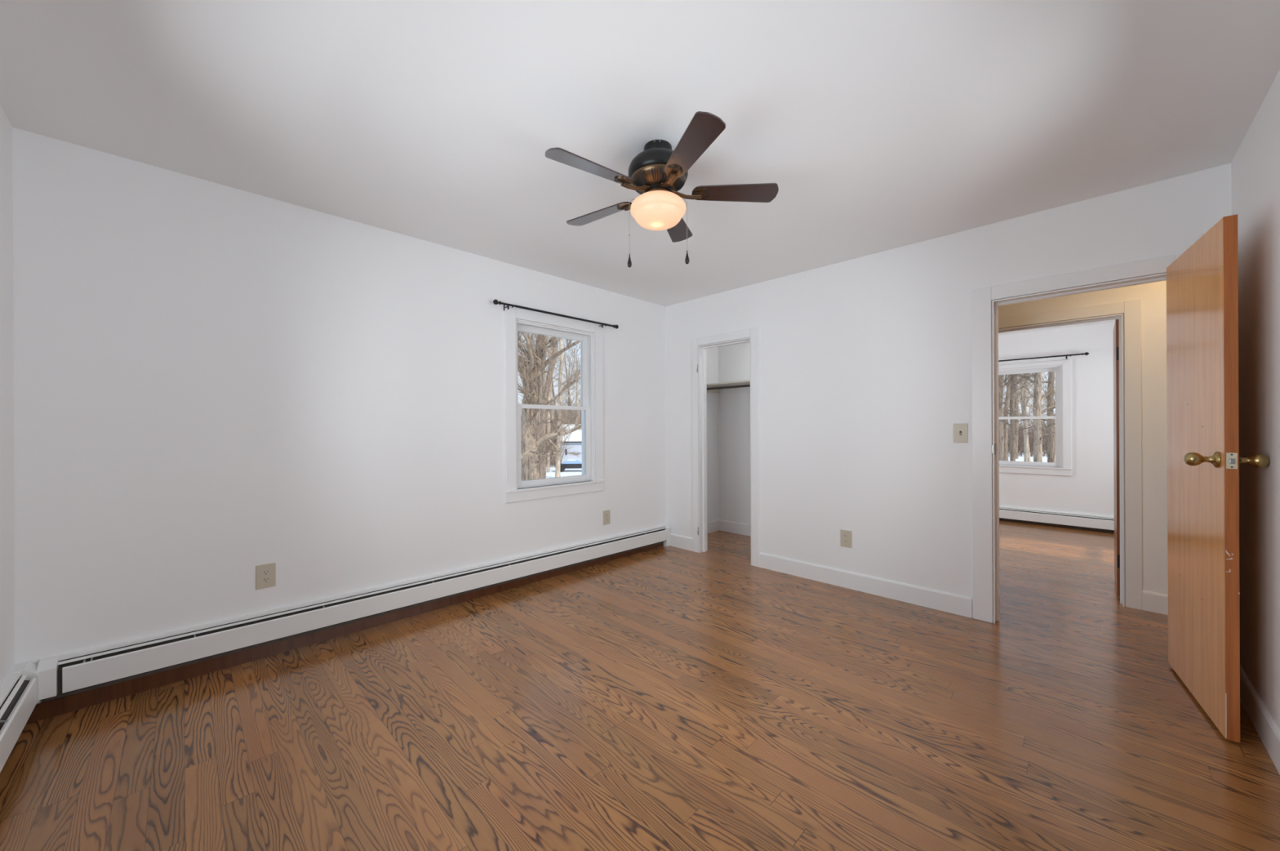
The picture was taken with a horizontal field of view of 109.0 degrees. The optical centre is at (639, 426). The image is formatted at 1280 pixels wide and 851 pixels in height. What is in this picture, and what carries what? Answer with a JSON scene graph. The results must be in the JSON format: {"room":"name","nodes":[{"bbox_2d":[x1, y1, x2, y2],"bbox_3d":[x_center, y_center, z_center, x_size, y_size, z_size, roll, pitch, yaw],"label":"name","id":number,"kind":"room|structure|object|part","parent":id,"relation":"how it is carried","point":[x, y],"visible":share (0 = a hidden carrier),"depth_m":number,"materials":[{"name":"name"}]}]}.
{"room":"empty bedroom","nodes":[
{"label":"empty bedroom","id":0,"kind":"room"},
{"bbox_2d":[0,105,15,685],"bbox_3d":[-1.289,-0.007,0.492,3.736,2.447,0.150,0,0,45],"label":"wall","id":1,"kind":"structure","parent":0,"point":[7,654],"depth_m":1.79,"materials":[{"name":"white paint"}]},
{"bbox_2d":[0,661,39,772],"bbox_3d":[-1.475,1.091,0.838,2.974,0.253,0.070,0,0,45],"label":"baseboard heater","id":2,"kind":"object","parent":1,"relation":"attached to","point":[20,691],"visible":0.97,"depth_m":1.69,"materials":[{"name":"white metal"}]},
{"bbox_3d":[-1.464,1.055,0.798,2.900,0.174,0.029,0,0,45],"label":"plate","id":3,"kind":"part","parent":2,"relation":"part of","materials":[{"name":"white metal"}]},
{"bbox_2d":[12,127,719,702],"bbox_3d":[0.158,-0.014,4.691,0.150,2.447,8.138,0,0,45],"label":"wall","id":4,"kind":"structure","parent":0,"point":[214,383],"depth_m":2.41,"materials":[{"name":"white paint"}]},
{"bbox_2d":[255,562,275,589],"bbox_3d":[-1.988,0.791,2.426,0.008,0.126,0.082,0,0,45],"label":"power outlet","id":5,"kind":"object","parent":4,"relation":"attached to","point":[265,574],"visible":1,"depth_m":2.42,"materials":[{"name":"beige plastic"}]},
{"bbox_2d":[262,568,270,575],"bbox_3d":[-1.987,0.772,2.425,0.004,0.027,0.033,0,0,45],"label":"socket","id":6,"kind":"object","parent":5,"relation":"attached to","point":[264,571],"depth_m":2.42,"materials":[{"name":"beige plastic"}]},
{"bbox_2d":[262,576,270,582],"bbox_3d":[-1.987,0.811,2.425,0.004,0.027,0.033,0,0,45],"label":"socket","id":7,"kind":"object","parent":5,"relation":"attached to","point":[264,579],"depth_m":2.42,"materials":[{"name":"beige plastic"}]},
{"bbox_2d":[26,524,670,724],"bbox_3d":[-1.116,1.089,3.253,0.072,0.252,3.991,0,0,45],"label":"baseboard heater","id":8,"kind":"object","parent":4,"relation":"attached to","point":[77,680],"visible":0.96,"depth_m":2.43,"materials":[{"name":"white metal"}]},
{"bbox_3d":[-1.124,1.062,3.276,0.029,0.192,3.880,0,0,45],"label":"plate","id":9,"kind":"part","parent":8,"relation":"part of","materials":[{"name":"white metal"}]},
{"bbox_2d":[504,305,604,502],"bbox_3d":[-0.722,-0.173,3.797,0.190,1.478,0.958,0,0,45],"label":"window","id":10,"kind":"structure","parent":4,"relation":"in","point":[592,341],"depth_m":3.78,"materials":[{"name":"white paint"}]},
{"bbox_3d":[-0.742,-0.483,3.816,0.032,0.664,0.756,0,0,45],"label":"sash","id":11,"kind":"part","parent":10,"relation":"part of","materials":[{"name":"clear glass"}]},
{"bbox_3d":[-0.708,0.142,3.785,0.032,0.644,0.756,0,0,45],"label":"sash","id":12,"kind":"part","parent":10,"relation":"part of","materials":[{"name":"white paint"}]},
{"bbox_3d":[-0.674,0.482,3.753,0.065,0.018,0.958,0,0,45],"label":"sill","id":13,"kind":"part","parent":10,"relation":"part of","materials":[{"name":"white paint"}]},
{"bbox_3d":[-0.732,-0.172,3.807,0.160,1.310,0.780,0,0,45],"label":"frame","id":14,"kind":"part","parent":10,"relation":"part of","materials":[{"name":"white paint"}]},
{"bbox_2d":[493,299,618,328],"bbox_3d":[-0.642,-0.898,3.732,0.078,0.054,1.220,0,0,45],"label":"curtain rod","id":15,"kind":"object","parent":4,"relation":"attached to","point":[495,301],"visible":1,"depth_m":3.62,"materials":[{"name":"black metal"}]},
{"bbox_2d":[603,509,609,524],"bbox_3d":[-0.301,0.814,4.116,0.008,0.126,0.082,0,0,45],"label":"power outlet","id":16,"kind":"object","parent":4,"relation":"attached to","point":[606,513],"visible":1,"depth_m":4.11,"materials":[{"name":"beige plastic"}]},
{"bbox_2d":[706,519,719,533],"bbox_3d":[0.644,1.145,5.057,0.013,0.125,0.812,0,0,45],"label":"baseboard","id":17,"kind":"structure","parent":4,"relation":"attached to","point":[712,526],"depth_m":5.24,"materials":[{"name":"white paint"}]},
{"bbox_2d":[0,520,1279,850],"bbox_3d":[2.031,1.260,2.826,5.428,0.120,8.138,0,0,45],"label":"floor","id":18,"kind":"structure","parent":0,"point":[662,698],"depth_m":1.80,"materials":[{"name":"brown wood"}]},
{"bbox_2d":[0,0,1279,306],"bbox_3d":[0.956,-1.341,1.761,5.428,0.200,5.128,0,0,45],"label":"ceiling","id":19,"kind":"structure","parent":0,"point":[878,126],"depth_m":1.76,"materials":[{"name":"white paint"}]},
{"bbox_2d":[545,111,778,267],"bbox_3d":[0.050,-0.973,2.026,1.010,0.529,1.009,0,0,45],"label":"ceiling fan","id":20,"kind":"object","parent":19,"relation":"hanging from","point":[657,173],"visible":1,"depth_m":1.94,"materials":[{"name":"brown wood"}]},
{"bbox_3d":[-0.194,-1.037,1.825,0.381,0.006,0.116,0,12,-36],"label":"blade","id":21,"kind":"part","parent":20,"relation":"part of","materials":[{"name":"brown wood"}]},
{"bbox_3d":[-0.197,-1.037,2.225,0.381,0.006,0.116,0,12,36],"label":"blade","id":22,"kind":"part","parent":20,"relation":"part of","materials":[{"name":"brown wood"}]},
{"bbox_3d":[0.081,-0.955,2.027,0.247,0.124,0.247,0,0,45],"label":"lamp shade","id":23,"kind":"part","parent":20,"relation":"part of","materials":[{"name":"beige glass"}]},
{"bbox_3d":[0.183,-1.038,2.351,0.116,0.006,0.381,-13,-4,17],"label":"blade","id":24,"kind":"part","parent":20,"relation":"part of","materials":[{"name":"brown wood"}]},
{"bbox_3d":[0.172,-0.893,2.027,0.075,0.245,0.002,0,0,0],"label":"pull chain","id":25,"kind":"part","parent":20,"relation":"part of","materials":[{"name":"metal"}]},
{"bbox_3d":[0.188,-1.038,1.704,0.116,0.006,0.381,12,-4,-18],"label":"blade","id":26,"kind":"part","parent":20,"relation":"part of","materials":[{"name":"brown wood"}]},
{"bbox_3d":[0.421,-1.040,2.029,0.381,0.006,0.116,0,-12,0],"label":"blade","id":27,"kind":"part","parent":20,"relation":"part of","materials":[{"name":"brown wood"}]},
{"bbox_2d":[718,280,1168,605],"bbox_3d":[2.774,-0.027,3.575,5.128,2.447,0.110,0,0,45],"label":"wall","id":28,"kind":"structure","parent":0,"point":[734,360],"depth_m":2.99,"materials":[{"name":"white paint"}]},
{"bbox_2d":[998,298,1142,609],"bbox_3d":[3.002,0.181,3.336,0.891,2.030,0.128,0,0,45],"label":"door frame","id":29,"kind":"structure","parent":28,"relation":"attached to","point":[1130,384],"depth_m":3.02,"materials":[{"name":"white paint"}]},
{"bbox_2d":[1113,319,1119,595],"bbox_3d":[3.548,0.201,3.381,0.041,1.925,0.709,0,0,45],"label":"door","id":30,"kind":"structure","parent":28,"relation":"in","point":[1116,329],"depth_m":3.15,"materials":[{"name":"brown wood"}]},
{"bbox_2d":[1142,590,1168,614],"bbox_3d":[3.329,1.132,2.939,3.450,0.125,0.013,0,0,45],"label":"baseboard","id":31,"kind":"structure","parent":28,"relation":"attached to","point":[1153,602],"depth_m":2.94,"materials":[{"name":"white paint"}]},
{"bbox_2d":[665,163,1231,617],"bbox_3d":[2.122,-0.024,2.923,5.128,2.447,0.110,0,0,45],"label":"wall","id":32,"kind":"structure","parent":0,"point":[865,362],"depth_m":3.22,"materials":[{"name":"white paint"}]},
{"bbox_2d":[692,327,759,566],"bbox_3d":[0.807,0.175,4.220,0.720,2.063,0.134,0,0,45],"label":"door frame","id":33,"kind":"structure","parent":32,"relation":"attached to","point":[700,345],"depth_m":4.38,"materials":[{"name":"white paint"}]},
{"bbox_2d":[669,533,972,617],"bbox_3d":[1.544,1.140,3.419,3.571,0.125,0.013,0,0,45],"label":"baseboard","id":34,"kind":"structure","parent":32,"relation":"attached to","point":[954,603],"depth_m":3.31,"materials":[{"name":"white paint"}]},
{"bbox_2d":[840,528,851,547],"bbox_3d":[1.544,0.836,3.421,0.082,0.126,0.008,0,0,45],"label":"power outlet","id":35,"kind":"object","parent":32,"relation":"attached to","point":[846,535],"visible":1,"depth_m":3.42,"materials":[{"name":"beige plastic"}]},
{"bbox_2d":[953,423,968,442],"bbox_3d":[2.043,0.038,2.910,0.076,0.122,0.020,0,0,45],"label":"light switch","id":36,"kind":"object","parent":32,"relation":"attached to","point":[960,430],"visible":1,"depth_m":2.91,"materials":[{"name":"beige plastic"}]},
{"bbox_2d":[971,252,1183,622],"bbox_3d":[2.451,0.168,2.581,0.922,2.060,0.131,0,0,45],"label":"door frame","id":37,"kind":"structure","parent":32,"relation":"attached to","point":[984,309],"depth_m":2.81,"materials":[{"name":"white paint"}]},
{"bbox_3d":[2.172,0.135,2.802,0.052,0.070,0.010,0,0,-42],"label":"strike plate","id":38,"kind":"part","parent":37,"relation":"part of","materials":[{"name":"metal"}]},
{"bbox_2d":[998,322,1115,516],"bbox_3d":[4.848,-0.036,5.652,5.128,2.447,0.150,0,0,45],"label":"wall","id":39,"kind":"structure","parent":0,"point":[1089,490],"depth_m":5.29,"materials":[{"name":"white paint"}]},
{"bbox_2d":[998,359,1071,475],"bbox_3d":[4.769,-0.106,5.716,0.932,1.363,0.190,0,0,45],"label":"window","id":40,"kind":"structure","parent":39,"relation":"in","point":[1062,368],"depth_m":5.46,"materials":[{"name":"white paint"}]},
{"bbox_3d":[4.787,-0.415,5.735,0.756,0.623,0.032,0,0,45],"label":"sash","id":41,"kind":"part","parent":40,"relation":"part of","materials":[{"name":"clear glass"}]},
{"bbox_3d":[4.758,0.171,5.705,0.756,0.605,0.032,0,0,45],"label":"sash","id":42,"kind":"part","parent":40,"relation":"part of","materials":[{"name":"white paint"}]},
{"bbox_3d":[4.728,0.492,5.672,0.932,0.018,0.065,0,0,45],"label":"sill","id":43,"kind":"part","parent":40,"relation":"part of","materials":[{"name":"white paint"}]},
{"bbox_2d":[998,351,1088,361],"bbox_3d":[4.696,-0.826,5.639,1.220,0.054,0.078,0,0,45],"label":"curtain rod","id":44,"kind":"object","parent":39,"relation":"attached to","point":[1086,353],"visible":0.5,"depth_m":5.44,"materials":[{"name":"black metal"}]},
{"bbox_2d":[999,506,1114,533],"bbox_3d":[4.552,1.096,5.798,4.240,0.185,0.070,0,0,45],"label":"baseboard heater","id":45,"kind":"object","parent":39,"relation":"attached to","point":[1039,517],"visible":0.16,"depth_m":5.39,"materials":[{"name":"white metal"}]},
{"bbox_3d":[4.557,1.171,5.831,4.200,0.026,0.008,0,0,45],"label":"rail","id":46,"kind":"part","parent":45,"relation":"part of","materials":[{"name":"metal"}]},
{"bbox_3d":[4.552,1.083,5.826,4.200,0.152,0.029,0,0,45],"label":"plate","id":47,"kind":"part","parent":45,"relation":"part of","materials":[{"name":"white metal"}]},
{"bbox_2d":[998,319,1115,335],"bbox_3d":[3.831,-1.308,4.640,5.428,0.295,3.010,0,0,45],"label":"ceiling","id":48,"kind":"structure","parent":0,"point":[1108,321],"depth_m":5.36,"materials":[{"name":"white paint"}]},
{"bbox_2d":[1166,213,1269,742],"bbox_3d":[2.452,0.192,2.007,0.208,1.984,0.729,0,0,38],"label":"door","id":49,"kind":"structure","parent":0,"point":[1204,460],"depth_m":1.88,"materials":[{"name":"brown wood"}]},
{"bbox_3d":[2.223,0.128,1.809,0.086,0.064,0.064,0,0,38],"label":"knob","id":50,"kind":"part","parent":49,"relation":"part of","materials":[{"name":"gold metal"}]},
{"bbox_3d":[2.233,0.127,1.723,0.027,0.060,0.001,0,0,38],"label":"latch plate","id":51,"kind":"part","parent":49,"relation":"part of","materials":[{"name":"gold metal"}]},
{"bbox_3d":[2.320,0.127,1.735,0.086,0.064,0.064,0,0,38],"label":"knob","id":52,"kind":"part","parent":49,"relation":"part of","materials":[{"name":"gold metal"}]},
{"bbox_2d":[1231,69,1279,729],"bbox_3d":[1.446,-0.020,0.694,0.150,2.447,4.001,0,0,45],"label":"wall","id":53,"kind":"structure","parent":0,"point":[1255,165],"depth_m":1.80,"materials":[{"name":"white paint"}]},
{"bbox_2d":[1240,664,1279,773],"bbox_3d":[1.561,1.140,0.919,0.013,0.125,3.499,0,0,45],"label":"baseboard","id":54,"kind":"structure","parent":53,"relation":"attached to","point":[1264,724],"depth_m":1.76,"materials":[{"name":"white paint"}]},
{"bbox_3d":[1.786,-0.022,3.911,0.100,2.447,0.812,0,0,45],"label":"wall","id":55,"kind":"structure","parent":0,"visible":0},
{"bbox_2d":[706,379,750,393],"bbox_3d":[1.323,-0.441,4.637,1.578,0.090,0.435,0,0,45],"label":"closet shelf","id":56,"kind":"object","parent":55,"relation":"attached to","point":[740,382],"visible":0.18,"depth_m":5.04,"materials":[{"name":"beige paint"}]},
{"bbox_2d":[706,384,750,390],"bbox_3d":[1.212,-0.421,4.526,1.542,0.025,0.024,0,0,45],"label":"closet rod","id":57,"kind":"object","parent":56,"relation":"attached to","point":[740,385],"visible":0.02,"depth_m":4.79,"materials":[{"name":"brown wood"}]},
{"bbox_2d":[719,519,751,536],"bbox_3d":[1.485,1.141,4.781,1.564,0.125,0.013,0,0,45],"label":"baseboard","id":58,"kind":"structure","parent":55,"relation":"attached to","point":[724,525],"depth_m":5.18,"materials":[{"name":"white paint"}]},
{"label":"outside","id":59,"kind":"structure","parent":0,"visible":0},
{"bbox_2d":[520,443,1055,478],"bbox_3d":[42.426,5.256,42.452,400.000,0.155,360.000,0,0,45],"label":"ground","id":60,"kind":"structure","parent":59,"point":[567,472],"depth_m":57.69,"materials":[{"name":"white snow"}]},
{"bbox_2d":[517,336,566,478],"bbox_3d":[-8.588,-7.876,45.085,13.749,27.052,10.719,0,0,-11],"label":"bare tree","id":61,"kind":"object","parent":60,"relation":"on","point":[542,473],"visible":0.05,"depth_m":43.75,"materials":[{"name":"brown plant"}]},
{"bbox_2d":[533,335,559,430],"bbox_3d":[-15.471,-7.333,70.998,7.021,26.242,7.312,0,0,5],"label":"bare tree","id":62,"kind":"object","parent":60,"relation":"on","point":[544,380],"visible":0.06,"depth_m":70.67,"materials":[{"name":"brown plant"}]},
{"bbox_2d":[517,330,582,479],"bbox_3d":[-5.044,-3.320,23.039,10.552,17.664,5.726,0,0,28],"label":"maple tree","id":63,"kind":"object","parent":60,"relation":"on","point":[532,377],"visible":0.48,"depth_m":22.92,"materials":[{"name":"plant"}]},
{"bbox_2d":[520,401,581,466],"bbox_3d":[-20.448,0.217,86.944,51.745,10.627,36.937,0,0,45],"label":"brush","id":64,"kind":"object","parent":60,"relation":"on","point":[553,425],"visible":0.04,"depth_m":64.79,"materials":[{"name":"brown plant"}]},
{"bbox_2d":[545,348,565,428],"bbox_3d":[-20.147,-8.022,107.094,9.758,27.764,9.104,0,0,-31],"label":"bare tree","id":65,"kind":"object","parent":60,"relation":"on","point":[553,389],"visible":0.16,"depth_m":106.95,"materials":[{"name":"brown plant"}]},
{"bbox_2d":[532,337,580,476],"bbox_3d":[-8.665,-7.991,49.824,9.140,27.285,7.622,0,0,19],"label":"bare tree","id":66,"kind":"object","parent":60,"relation":"on","point":[557,462],"visible":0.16,"depth_m":48.84,"materials":[{"name":"brown plant"}]},
{"bbox_2d":[545,345,575,439],"bbox_3d":[-14.735,-6.096,75.066,8.265,23.852,8.744,0,0,-21],"label":"bare tree","id":67,"kind":"object","parent":60,"relation":"on","point":[551,395],"visible":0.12,"depth_m":73.75,"materials":[{"name":"brown plant"}]},
{"bbox_2d":[542,336,580,471],"bbox_3d":[-9.068,-10.413,56.036,8.502,32.132,8.987,0,0,-7],"label":"bare tree","id":68,"kind":"object","parent":60,"relation":"on","point":[549,394],"visible":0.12,"depth_m":55.82,"materials":[{"name":"brown plant"}]},
{"bbox_2d":[553,351,578,421],"bbox_3d":[-13.626,-5.833,88.945,8.157,23.208,7.610,0,0,-34],"label":"bare tree","id":69,"kind":"object","parent":60,"relation":"on","point":[565,352],"visible":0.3,"depth_m":88.75,"materials":[{"name":"brown plant"}]},
{"bbox_2d":[551,386,581,426],"bbox_3d":[-13.913,-1.428,99.364,42.746,13.853,35.424,0,0,45],"label":"brush","id":70,"kind":"object","parent":60,"relation":"on","point":[574,387],"visible":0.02,"depth_m":86.23,"materials":[{"name":"plant"}]},
{"bbox_2d":[554,346,579,422],"bbox_3d":[-16.431,-6.669,105.241,8.182,24.951,8.769,0,0,-21],"label":"bare tree","id":71,"kind":"object","parent":60,"relation":"on","point":[558,346],"visible":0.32,"depth_m":104.52,"materials":[{"name":"brown plant"}]},
{"bbox_2d":[560,458,582,471],"bbox_3d":[-8.231,4.763,57.002,4.441,1.367,1.800,0,0,-6],"label":"car","id":72,"kind":"object","parent":60,"relation":"on","point":[569,464],"visible":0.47,"depth_m":56.19,"materials":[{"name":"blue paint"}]},
{"bbox_2d":[560,423,582,462],"bbox_3d":[-7.617,2.542,69.190,9.100,6.008,6.750,0,0,-8],"label":"garage","id":73,"kind":"structure","parent":60,"relation":"on","point":[575,439],"depth_m":65.92,"materials":[{"name":"grey"}]},
{"bbox_2d":[564,347,580,419],"bbox_3d":[-12.915,-5.917,99.863,9.115,23.465,8.913,0,0,36],"label":"bare tree","id":74,"kind":"object","parent":60,"relation":"on","point":[575,398],"visible":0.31,"depth_m":100.39,"materials":[{"name":"brown plant"}]},
{"bbox_2d":[1002,377,1027,460],"bbox_3d":[46.666,-6.591,57.707,8.498,24.178,7.929,0,0,16],"label":"bare tree","id":75,"kind":"object","parent":60,"relation":"on","point":[1006,447],"visible":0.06,"depth_m":57.51,"materials":[{"name":"brown plant"}]},
{"bbox_2d":[1002,377,1032,458],"bbox_3d":[61.298,-8.222,74.347,7.612,27.318,7.309,0,0,17],"label":"bare tree","id":76,"kind":"object","parent":60,"relation":"on","point":[1016,414],"visible":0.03,"depth_m":74.82,"materials":[{"name":"brown plant"}]},
{"bbox_2d":[998,372,1044,460],"bbox_3d":[27.043,-6.061,33.794,8.337,23.086,10.124,0,0,6],"label":"bare tree","id":77,"kind":"object","parent":60,"relation":"on","point":[1001,377],"visible":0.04,"depth_m":33.78,"materials":[{"name":"brown plant"}]},
{"bbox_2d":[1004,372,1045,461],"bbox_3d":[41.557,-5.175,51.274,8.446,21.473,7.569,0,0,-23],"label":"bare tree","id":78,"kind":"object","parent":60,"relation":"on","point":[1020,385],"visible":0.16,"depth_m":50.12,"materials":[{"name":"brown plant"}]},
{"bbox_2d":[998,371,1055,462],"bbox_3d":[29.736,-5.535,33.350,9.400,22.009,9.332,0,0,-30],"label":"bare tree","id":79,"kind":"object","parent":60,"relation":"on","point":[1037,407],"visible":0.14,"depth_m":32.86,"materials":[{"name":"brown plant"}]},
{"bbox_2d":[1002,371,1055,462],"bbox_3d":[36.645,-7.579,39.531,9.441,26.031,9.494,0,0,-14],"label":"bare tree","id":80,"kind":"object","parent":60,"relation":"on","point":[1051,440],"visible":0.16,"depth_m":39.91,"materials":[{"name":"brown plant"}]},
{"bbox_2d":[1002,372,1055,461],"bbox_3d":[35.685,-7.260,43.791,12.051,25.402,8.874,0,0,37],"label":"bare tree","id":81,"kind":"object","parent":60,"relation":"on","point":[1012,453],"visible":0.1,"depth_m":43.84,"materials":[{"name":"brown plant"}]},
{"bbox_2d":[1002,373,1055,461],"bbox_3d":[42.954,-8.812,50.207,9.591,28.437,9.789,0,0,-31],"label":"bare tree","id":82,"kind":"object","parent":60,"relation":"on","point":[1025,452],"visible":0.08,"depth_m":49.92,"materials":[{"name":"brown plant"}]},
{"bbox_2d":[1007,418,1055,456],"bbox_3d":[83.764,0.733,100.057,24.905,8.613,71.168,0,0,45],"label":"trunks","id":83,"kind":"object","parent":60,"relation":"on","point":[1020,446],"visible":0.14,"depth_m":82.48,"materials":[{"name":"plant"}]},
{"bbox_2d":[1017,371,1055,462],"bbox_3d":[56.358,-7.072,64.332,9.778,25.171,9.561,0,0,6],"label":"bare tree","id":84,"kind":"object","parent":60,"relation":"on","point":[1048,371],"visible":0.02,"depth_m":63.94,"materials":[{"name":"brown plant"}]}
]}

